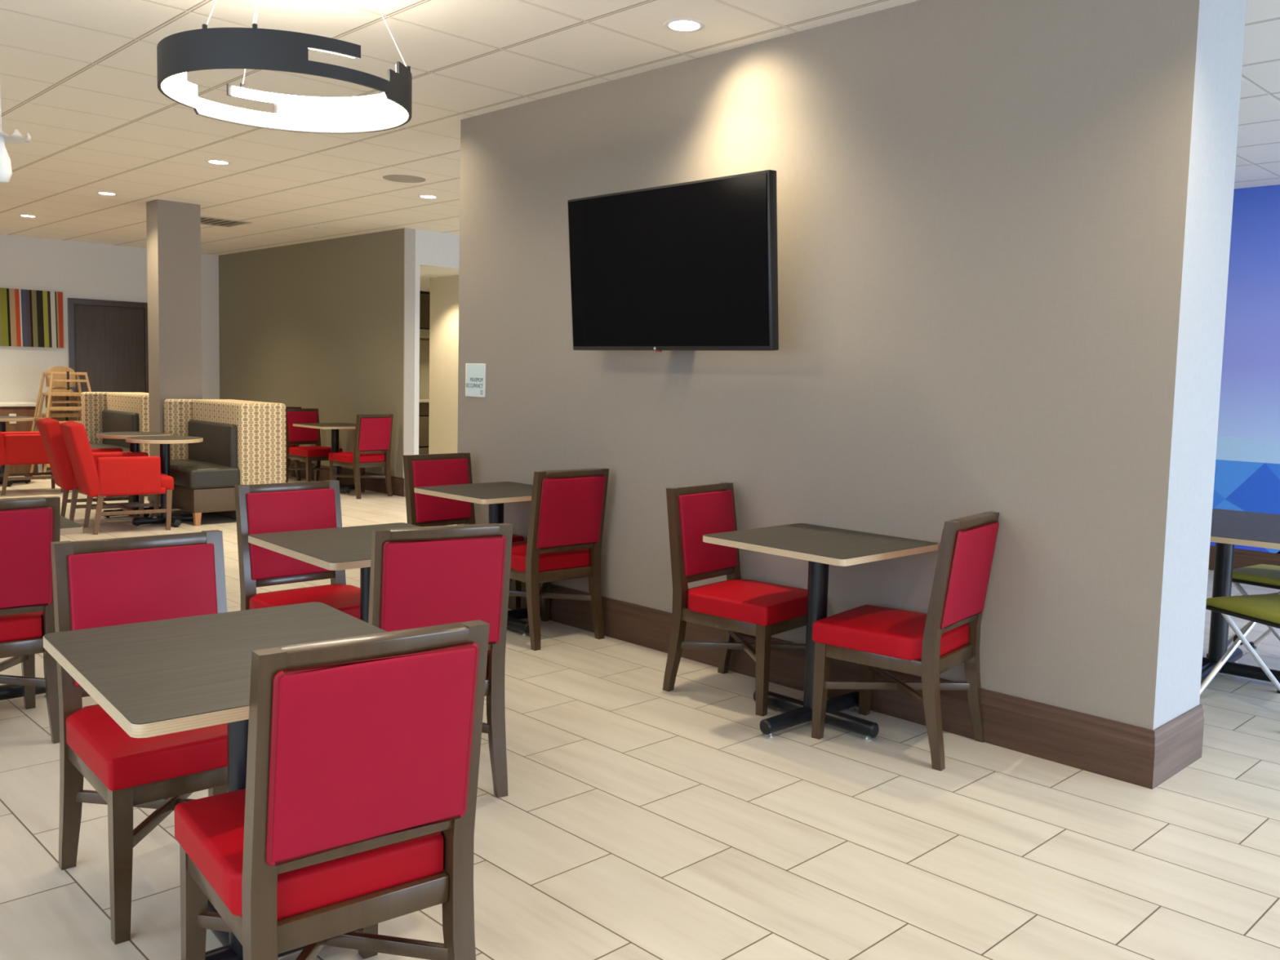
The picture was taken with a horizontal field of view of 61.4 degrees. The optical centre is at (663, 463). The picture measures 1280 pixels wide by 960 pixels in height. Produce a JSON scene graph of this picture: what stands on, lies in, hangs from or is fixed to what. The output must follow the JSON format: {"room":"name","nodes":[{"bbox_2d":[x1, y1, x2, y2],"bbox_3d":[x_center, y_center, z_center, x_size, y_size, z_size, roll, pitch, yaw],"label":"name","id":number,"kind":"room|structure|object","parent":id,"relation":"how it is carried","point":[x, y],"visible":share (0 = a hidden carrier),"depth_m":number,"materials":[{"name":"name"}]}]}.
{"room":"eatery","nodes":[
{"label":"eatery","id":0,"kind":"room"},
{"bbox_2d":[0,234,219,417],"bbox_3d":[-9.966,-1.260,11.566,10.330,2.917,0.150,-3,7,-45],"label":"wall","id":1,"kind":"structure","parent":0,"point":[76,269],"depth_m":13.75,"materials":[{"name":"white paint"}]},
{"bbox_2d":[0,288,63,347],"bbox_3d":[-8.066,-1.807,13.287,1.176,0.707,0.030,-3,7,-45],"label":"picture","id":2,"kind":"object","parent":1,"relation":"attached to","point":[28,317],"visible":1,"depth_m":13.44},
{"bbox_2d":[67,297,148,421],"bbox_3d":[-7.271,-1.042,14.160,0.995,2.196,0.040,-3,7,-45],"label":"door","id":3,"kind":"structure","parent":1,"relation":"in","point":[108,340],"depth_m":14.11,"materials":[{"name":"brown wood"}]},
{"bbox_2d":[146,199,202,509],"bbox_3d":[-4.715,-1.031,10.386,0.397,2.917,0.280,-3,7,-45],"label":"wall column","id":4,"kind":"structure","parent":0,"point":[173,228],"depth_m":10.23,"materials":[{"name":"grey paint"}]},
{"bbox_2d":[218,228,404,477],"bbox_3d":[-4.558,-1.285,13.549,0.120,2.917,4.997,-3,7,-45],"label":"wall","id":5,"kind":"structure","parent":0,"point":[317,324],"depth_m":13.02,"materials":[{"name":"paint"}]},
{"bbox_2d":[288,460,404,496],"bbox_3d":[-4.581,0.075,13.552,0.016,0.205,4.865,-3,7,-45],"label":"baseboard","id":6,"kind":"structure","parent":5,"relation":"attached to","point":[378,485],"depth_m":12.36,"materials":[{"name":"brown wood"}]},
{"bbox_2d":[413,229,459,454],"bbox_3d":[-1.917,-1.151,12.731,2.449,2.917,0.120,-3,7,-45],"label":"wall","id":7,"kind":"structure","parent":0,"point":[433,249],"depth_m":11.88,"materials":[{"name":"white paint"}]},
{"bbox_2d":[402,227,415,478],"bbox_3d":[-2.787,-1.198,11.773,0.128,2.712,0.018,-3,7,-45],"label":"trim","id":8,"kind":"structure","parent":7,"relation":"attached to","point":[409,233],"depth_m":11.75,"materials":[{"name":"white paint"}]},
{"bbox_2d":[419,265,459,294],"bbox_3d":[-2.828,-2.499,15.055,4.550,0.060,4.640,-3,7,-45],"label":"ceiling","id":9,"kind":"structure","parent":0,"point":[426,273],"depth_m":13.11,"materials":[{"name":"white paint"}]},
{"bbox_2d":[428,275,458,453],"bbox_3d":[-2.461,-1.206,13.237,0.100,2.917,1.370,-3,7,-45],"label":"wall","id":10,"kind":"structure","parent":0,"point":[444,291],"depth_m":13.46,"materials":[{"name":"beige paint"}]},
{"bbox_2d":[0,470,1279,959],"bbox_3d":[-2.472,0.898,5.999,13.300,0.100,19.000,-3,7,-45],"label":"floor","id":11,"kind":"structure","parent":0,"point":[637,820],"depth_m":3.31,"materials":[{"name":"tile"}]},
{"bbox_2d":[0,416,35,486],"bbox_3d":[-7.378,-0.144,12.004,0.640,0.752,0.640,-3,7,-45],"label":"round table","id":12,"kind":"object","parent":11,"relation":"on","point":[2,419],"visible":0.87,"depth_m":11.97,"materials":[{"name":"laminate"}]},
{"bbox_2d":[0,401,42,473],"bbox_3d":[-8.489,-0.282,12.600,2.000,0.875,0.620,-3,7,-45],"label":"cabinet","id":13,"kind":"object","parent":11,"relation":"on","point":[20,408],"depth_m":12.95,"materials":[{"name":"brown wood"}]},
{"bbox_2d":[8,413,16,423],"bbox_3d":[-7.784,-0.540,12.870,0.075,0.120,0.013,-3,7,-45],"label":"outlet","id":14,"kind":"object","parent":13,"relation":"attached to","point":[10,415],"visible":0.56,"depth_m":12.87,"materials":[{"name":"white plastic"}]},
{"bbox_2d":[0,401,39,406],"bbox_3d":[-8.479,-0.699,12.566,2.000,0.040,0.620,-3,7,-45],"label":"countertop","id":15,"kind":"structure","parent":13,"relation":"on","point":[2,403],"depth_m":12.93,"materials":[{"name":"white stone"}]},
{"bbox_2d":[0,496,60,743],"bbox_3d":[-2.531,0.556,3.979,0.452,0.907,0.566,-2,6,-40],"label":"dining chair","id":16,"kind":"object","parent":11,"relation":"on","point":[28,526],"visible":0.94,"depth_m":3.87,"materials":[{"name":"red fabric"}]},
{"bbox_2d":[0,431,63,495],"bbox_3d":[-6.784,-0.151,11.369,0.786,0.900,0.518,-3,6,-41],"label":"armchair","id":17,"kind":"object","parent":11,"relation":"on","point":[15,447],"visible":0.7,"depth_m":11.17,"materials":[{"name":"red fabric"}]},
{"bbox_2d":[0,515,83,700],"bbox_3d":[-2.763,0.601,4.282,0.660,0.757,0.780,-3,6,-41],"label":"dining table","id":18,"kind":"object","parent":11,"relation":"on","point":[68,526],"visible":0.38,"depth_m":4.36,"materials":[{"name":"laminate"}]},
{"bbox_2d":[30,410,78,475],"bbox_3d":[-7.228,-0.257,12.980,0.433,0.833,0.653,5,6,40],"label":"high chair","id":19,"kind":"object","parent":11,"relation":"on","point":[59,419],"visible":0.2,"depth_m":12.98,"materials":[{"name":"brown wood"}]},
{"bbox_2d":[34,386,81,431],"bbox_3d":[-7.204,-0.505,12.950,0.433,0.833,0.653,5,6,40],"label":"high chair","id":20,"kind":"object","parent":19,"relation":"on","point":[55,401],"visible":0.49,"depth_m":12.89,"materials":[{"name":"brown wood"}]},
{"bbox_2d":[31,366,91,431],"bbox_3d":[-7.180,-0.753,12.919,0.433,0.833,0.653,5,6,40],"label":"high chair","id":21,"kind":"object","parent":20,"relation":"on","point":[55,376],"visible":0.68,"depth_m":12.83,"materials":[{"name":"brown wood"}]},
{"bbox_2d":[36,417,144,521],"bbox_3d":[-4.978,0.056,9.387,0.786,0.900,0.518,-2,6,-37],"label":"armchair","id":22,"kind":"object","parent":11,"relation":"on","point":[50,431],"visible":0.58,"depth_m":9.09,"materials":[{"name":"red fabric"}]},
{"bbox_2d":[80,391,149,497],"bbox_3d":[-5.856,-0.229,11.625,0.865,1.060,1.170,-3,7,-45],"label":"bench","id":23,"kind":"object","parent":11,"relation":"on","point":[101,411],"visible":0.29,"depth_m":11.64,"materials":[{"name":"beige fabric"}]},
{"bbox_2d":[102,409,139,448],"bbox_3d":[-5.833,-0.350,11.585,0.100,0.430,0.970,-3,7,-45],"label":"cushion","id":24,"kind":"object","parent":23,"relation":"on","point":[113,420],"depth_m":11.49,"materials":[{"name":"grey leather"}]},
{"bbox_2d":[59,420,173,534],"bbox_3d":[-4.556,0.099,8.990,0.786,0.900,0.518,-2,6,-37],"label":"armchair","id":25,"kind":"object","parent":11,"relation":"on","point":[100,475],"visible":1,"depth_m":8.80,"materials":[{"name":"red fabric"}]},
{"bbox_2d":[96,431,170,517],"bbox_3d":[-4.831,0.099,9.826,0.610,0.752,0.610,-3,7,-45],"label":"round table","id":26,"kind":"object","parent":11,"relation":"on","point":[134,447],"visible":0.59,"depth_m":9.75,"materials":[{"name":"laminate"}]},
{"bbox_2d":[50,529,227,944],"bbox_3d":[-1.325,0.675,2.896,0.452,0.907,0.566,-3,6,-41],"label":"dining chair","id":27,"kind":"object","parent":11,"relation":"on","point":[114,581],"visible":0.64,"depth_m":2.90,"materials":[{"name":"red fabric"}]},
{"bbox_2d":[125,435,203,527],"bbox_3d":[-4.336,0.149,9.362,0.610,0.752,0.610,-3,7,-45],"label":"round table","id":28,"kind":"object","parent":11,"relation":"on","point":[164,442],"visible":0.88,"depth_m":9.30,"materials":[{"name":"laminate"}]},
{"bbox_2d":[43,601,386,959],"bbox_3d":[-0.950,0.796,2.456,0.670,0.757,0.810,-2,6,-40],"label":"dining table","id":29,"kind":"object","parent":11,"relation":"on","point":[162,677],"visible":0.49,"depth_m":2.38,"materials":[{"name":"laminate"}]},
{"bbox_2d":[147,399,285,525],"bbox_3d":[-4.160,-0.048,9.936,0.865,1.060,1.170,-3,7,-45],"label":"bench","id":30,"kind":"object","parent":11,"relation":"on","point":[244,442],"visible":0.84,"depth_m":9.65,"materials":[{"name":"fabric"}]},
{"bbox_2d":[188,419,237,467],"bbox_3d":[-4.138,-0.170,9.896,0.100,0.430,0.970,-3,7,-45],"label":"cushion","id":31,"kind":"object","parent":30,"relation":"on","point":[219,446],"depth_m":9.76,"materials":[{"name":"grey leather"}]},
{"bbox_2d":[285,406,301,480],"bbox_3d":[-4.809,-0.258,13.250,0.566,0.907,0.452,5,6,41],"label":"dining chair","id":32,"kind":"object","parent":11,"relation":"on","point":[296,462],"visible":0.02,"depth_m":13.26,"materials":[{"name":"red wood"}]},
{"bbox_2d":[234,480,359,619],"bbox_3d":[-1.424,0.549,4.410,0.452,0.907,0.566,-3,6,-44],"label":"dining chair","id":33,"kind":"object","parent":11,"relation":"on","point":[271,508],"visible":0.56,"depth_m":4.46,"materials":[{"name":"red fabric"}]},
{"bbox_2d":[285,408,342,484],"bbox_3d":[-4.095,-0.182,12.537,0.566,0.907,0.452,5,6,41],"label":"dining chair","id":34,"kind":"object","parent":11,"relation":"on","point":[295,435],"visible":0.9,"depth_m":12.54,"materials":[{"name":"red fabric"}]},
{"bbox_2d":[293,422,355,493],"bbox_3d":[-3.702,-0.063,12.122,0.660,0.757,0.730,-3,7,-45],"label":"dining table","id":35,"kind":"object","parent":11,"relation":"on","point":[335,427],"visible":0.47,"depth_m":12.06,"materials":[{"name":"laminate"}]},
{"bbox_2d":[173,619,489,959],"bbox_3d":[-0.696,0.747,2.217,0.452,0.907,0.566,-2,6,-38],"label":"dining chair","id":36,"kind":"object","parent":11,"relation":"on","point":[356,809],"visible":1,"depth_m":2.02,"materials":[{"name":"brown wood"}]},
{"bbox_2d":[248,522,418,622],"bbox_3d":[-1.101,0.662,4.052,0.655,0.757,0.735,-3,6,-42],"label":"dining table","id":37,"kind":"object","parent":11,"relation":"on","point":[336,548],"visible":0.28,"depth_m":3.95,"materials":[{"name":"laminate"}]},
{"bbox_2d":[328,413,393,499],"bbox_3d":[-3.323,-0.103,11.812,0.566,0.907,0.452,5,6,39],"label":"dining chair","id":38,"kind":"object","parent":11,"relation":"on","point":[373,432],"visible":1,"depth_m":11.67,"materials":[{"name":"red fabric"}]},
{"bbox_2d":[368,523,512,797],"bbox_3d":[-0.826,0.627,3.643,0.452,0.907,0.566,-1,5,-29],"label":"dining chair","id":39,"kind":"object","parent":11,"relation":"on","point":[420,576],"visible":0.39,"depth_m":3.40,"materials":[{"name":"red fabric"}]},
{"bbox_2d":[403,452,524,609],"bbox_3d":[-1.158,0.411,6.191,0.566,0.907,0.452,6,6,43],"label":"dining chair","id":40,"kind":"object","parent":11,"relation":"on","point":[449,468],"visible":0.41,"depth_m":6.25,"materials":[{"name":"red fabric"}]},
{"bbox_2d":[413,481,540,635],"bbox_3d":[-0.920,0.517,5.889,0.640,0.757,0.655,-3,7,-45],"label":"dining table","id":41,"kind":"object","parent":11,"relation":"on","point":[495,495],"visible":0.48,"depth_m":5.78,"materials":[{"name":"laminate"}]},
{"bbox_2d":[508,467,608,650],"bbox_3d":[-0.645,0.461,5.729,0.452,0.907,0.566,-3,6,-41],"label":"dining chair","id":42,"kind":"object","parent":11,"relation":"on","point":[564,541],"visible":0.83,"depth_m":5.53,"materials":[{"name":"red fabric"}]},
{"bbox_2d":[662,482,807,716],"bbox_3d":[0.351,0.566,4.763,0.566,0.907,0.452,5,6,40],"label":"dining chair","id":43,"kind":"object","parent":11,"relation":"on","point":[735,605],"visible":0.91,"depth_m":4.73,"materials":[{"name":"red fabric"}]},
{"bbox_2d":[702,523,937,741],"bbox_3d":[0.618,0.680,4.367,0.645,0.757,0.710,-3,6,-44],"label":"dining table","id":44,"kind":"object","parent":11,"relation":"on","point":[822,546],"visible":0.85,"depth_m":4.31,"materials":[{"name":"laminate"}]},
{"bbox_2d":[811,511,999,771],"bbox_3d":[0.935,0.628,4.183,0.566,0.907,0.452,5,6,37],"label":"dining chair","id":45,"kind":"object","parent":11,"relation":"on","point":[877,638],"visible":1,"depth_m":4.05,"materials":[{"name":"red fabric"}]},
{"bbox_2d":[1200,591,1279,694],"bbox_3d":[2.752,0.672,4.695,0.613,0.827,0.506,0,5,-19],"label":"chair","id":46,"kind":"object","parent":11,"relation":"on","point":[1264,609],"visible":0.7,"depth_m":4.78,"materials":[{"name":"green fabric"}]},
{"bbox_2d":[1200,508,1279,684],"bbox_3d":[2.727,0.660,5.267,0.860,0.757,1.200,6,6,42],"label":"dining table","id":47,"kind":"object","parent":11,"relation":"on","point":[1229,528],"visible":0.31,"depth_m":5.22,"materials":[{"name":"laminate"}]},
{"bbox_2d":[1206,564,1279,657],"bbox_3d":[3.203,0.622,5.458,0.506,0.827,0.613,-2,6,-37],"label":"chair","id":48,"kind":"object","parent":11,"relation":"on","point":[1266,575],"visible":0.59,"depth_m":5.46,"materials":[{"name":"green fabric"}]},
{"bbox_2d":[0,0,1279,255],"bbox_3d":[-2.396,-2.108,5.753,13.300,0.100,19.000,-3,7,-45],"label":"ceiling","id":49,"kind":"structure","parent":0,"point":[77,77],"depth_m":5.94,"materials":[{"name":"tile"}]},
{"bbox_2d":[0,87,31,182],"bbox_3d":[-2.550,-1.507,4.131,0.202,0.842,0.200,-3,7,-45],"label":"pendant light","id":50,"kind":"object","parent":49,"relation":"hanging from","point":[6,171],"visible":1,"depth_m":4.14,"materials":[{"name":"white glass"}]},
{"bbox_2d":[17,214,38,217],"bbox_3d":[-6.745,-2.631,11.421,0.184,0.008,0.184,-3,7,-45],"label":"recessed light","id":51,"kind":"object","parent":49,"relation":"in","point":[24,215],"visible":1,"depth_m":11.40,"materials":[{"name":"white"}]},
{"bbox_2d":[95,191,118,195],"bbox_3d":[-5.049,-2.452,9.760,0.184,0.008,0.184,-3,7,-45],"label":"recessed light","id":52,"kind":"object","parent":49,"relation":"in","point":[100,193],"visible":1,"depth_m":9.75,"materials":[{"name":"white"}]},
{"bbox_2d":[204,159,231,164],"bbox_3d":[-3.357,-2.274,8.110,0.184,0.008,0.184,-3,7,-45],"label":"recessed light","id":53,"kind":"object","parent":49,"relation":"in","point":[211,161],"visible":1,"depth_m":8.10,"materials":[{"name":"white"}]},
{"bbox_2d":[200,215,252,227],"bbox_3d":[-4.804,-2.579,11.456,0.600,0.010,0.600,-3,7,-45],"label":"ceiling vent","id":54,"kind":"object","parent":49,"relation":"in","point":[206,220],"visible":0.62,"depth_m":11.48,"materials":[{"name":"white metal"}]},
{"bbox_2d":[156,0,412,133],"bbox_3d":[-1.429,-1.632,4.103,0.914,0.530,0.915,-3,7,-45],"label":"pendant light","id":55,"kind":"object","parent":49,"relation":"hanging from","point":[178,54],"visible":1,"depth_m":3.97,"materials":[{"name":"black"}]},
{"bbox_2d":[160,48,408,131],"bbox_3d":[-1.434,-1.444,4.119,0.890,0.140,0.890,-3,7,-45],"label":"diffuser","id":56,"kind":"object","parent":55,"relation":"attached to","point":[388,109],"depth_m":4.25,"materials":[{"name":"white plastic"}]},
{"bbox_2d":[382,174,426,182],"bbox_3d":[-2.077,-2.278,8.613,0.336,0.010,0.336,-3,7,-45],"label":"ceiling speaker","id":57,"kind":"object","parent":49,"relation":"attached to","point":[397,178],"visible":1,"depth_m":8.58},
{"bbox_2d":[417,195,439,198],"bbox_3d":[-2.075,-2.353,9.474,0.184,0.008,0.184,-3,7,-45],"label":"recessed light","id":58,"kind":"object","parent":49,"relation":"in","point":[420,196],"visible":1,"depth_m":9.46,"materials":[{"name":"white"}]},
{"bbox_2d":[663,17,705,32],"bbox_3d":[0.089,-1.907,4.677,0.184,0.008,0.184,-3,7,-45],"label":"recessed light","id":59,"kind":"object","parent":49,"relation":"in","point":[678,24],"visible":1,"depth_m":4.67,"materials":[{"name":"white plastic"}]},
{"bbox_2d":[457,0,1246,729],"bbox_3d":[0.395,-0.488,5.326,0.454,2.917,4.269,-3,7,-45],"label":"wall","id":60,"kind":"structure","parent":0,"point":[1004,226],"depth_m":4.29,"materials":[{"name":"paint"}]},
{"bbox_2d":[465,363,485,397],"bbox_3d":[-1.146,-0.509,6.540,0.010,0.202,0.204,-3,7,-45],"label":"wall sign","id":61,"kind":"object","parent":60,"relation":"attached to","point":[475,373],"visible":1,"depth_m":6.53,"materials":[{"name":"white plastic"}]},
{"bbox_2d":[567,169,778,351],"bbox_3d":[0.065,-0.912,5.106,0.288,0.766,1.318,-3,7,-45],"label":"television","id":62,"kind":"object","parent":60,"relation":"attached to","point":[691,265],"visible":1,"depth_m":4.94,"materials":[{"name":"black plastic"}]},
{"bbox_2d":[507,581,1155,789],"bbox_3d":[0.200,0.873,5.265,0.016,0.205,4.285,-3,7,-45],"label":"baseboard","id":63,"kind":"structure","parent":60,"relation":"attached to","point":[1114,749],"depth_m":4.29,"materials":[{"name":"brown wood"}]},
{"bbox_2d":[1152,704,1204,789],"bbox_3d":[1.875,1.025,3.929,0.486,0.205,0.016,-3,7,-45],"label":"baseboard","id":64,"kind":"structure","parent":60,"relation":"attached to","point":[1178,744],"depth_m":3.91,"materials":[{"name":"brown wood"}]},
{"bbox_3d":[3.947,-0.675,8.722,0.150,2.917,13.600,-3,7,-45],"label":"wall","id":65,"kind":"structure","parent":0,"visible":0},
{"bbox_2d":[1208,545,1279,570],"bbox_3d":[3.854,0.687,8.774,0.016,0.190,13.600,-3,7,-45],"label":"baseboard","id":66,"kind":"structure","parent":65,"relation":"attached to","point":[1242,557],"depth_m":8.18,"materials":[{"name":"brown wood"}]},
{"bbox_2d":[1209,184,1279,553],"bbox_3d":[4.967,-0.652,7.588,0.003,2.727,5.440,-3,7,-45],"label":"mural","id":67,"kind":"object","parent":65,"relation":"attached to","point":[1247,469],"visible":0.18,"depth_m":8.12},
{"bbox_3d":[-1.865,0.088,16.113,1.900,0.100,4.900,-3,7,-45],"label":"floor","id":68,"kind":"structure","parent":0,"visible":0},
{"bbox_2d":[418,293,430,454],"bbox_3d":[-3.536,-1.290,16.434,1.300,2.510,0.580,-3,7,-45],"label":"shelving","id":69,"kind":"object","parent":68,"relation":"on","point":[424,300],"visible":0.06,"depth_m":16.17,"materials":[{"name":"wood"}]},
{"bbox_2d":[418,399,429,402],"bbox_3d":[-3.544,-0.966,16.461,1.300,0.040,0.580,-3,7,-45],"label":"countertop","id":70,"kind":"structure","parent":69,"relation":"on","point":[420,400],"depth_m":16.05,"materials":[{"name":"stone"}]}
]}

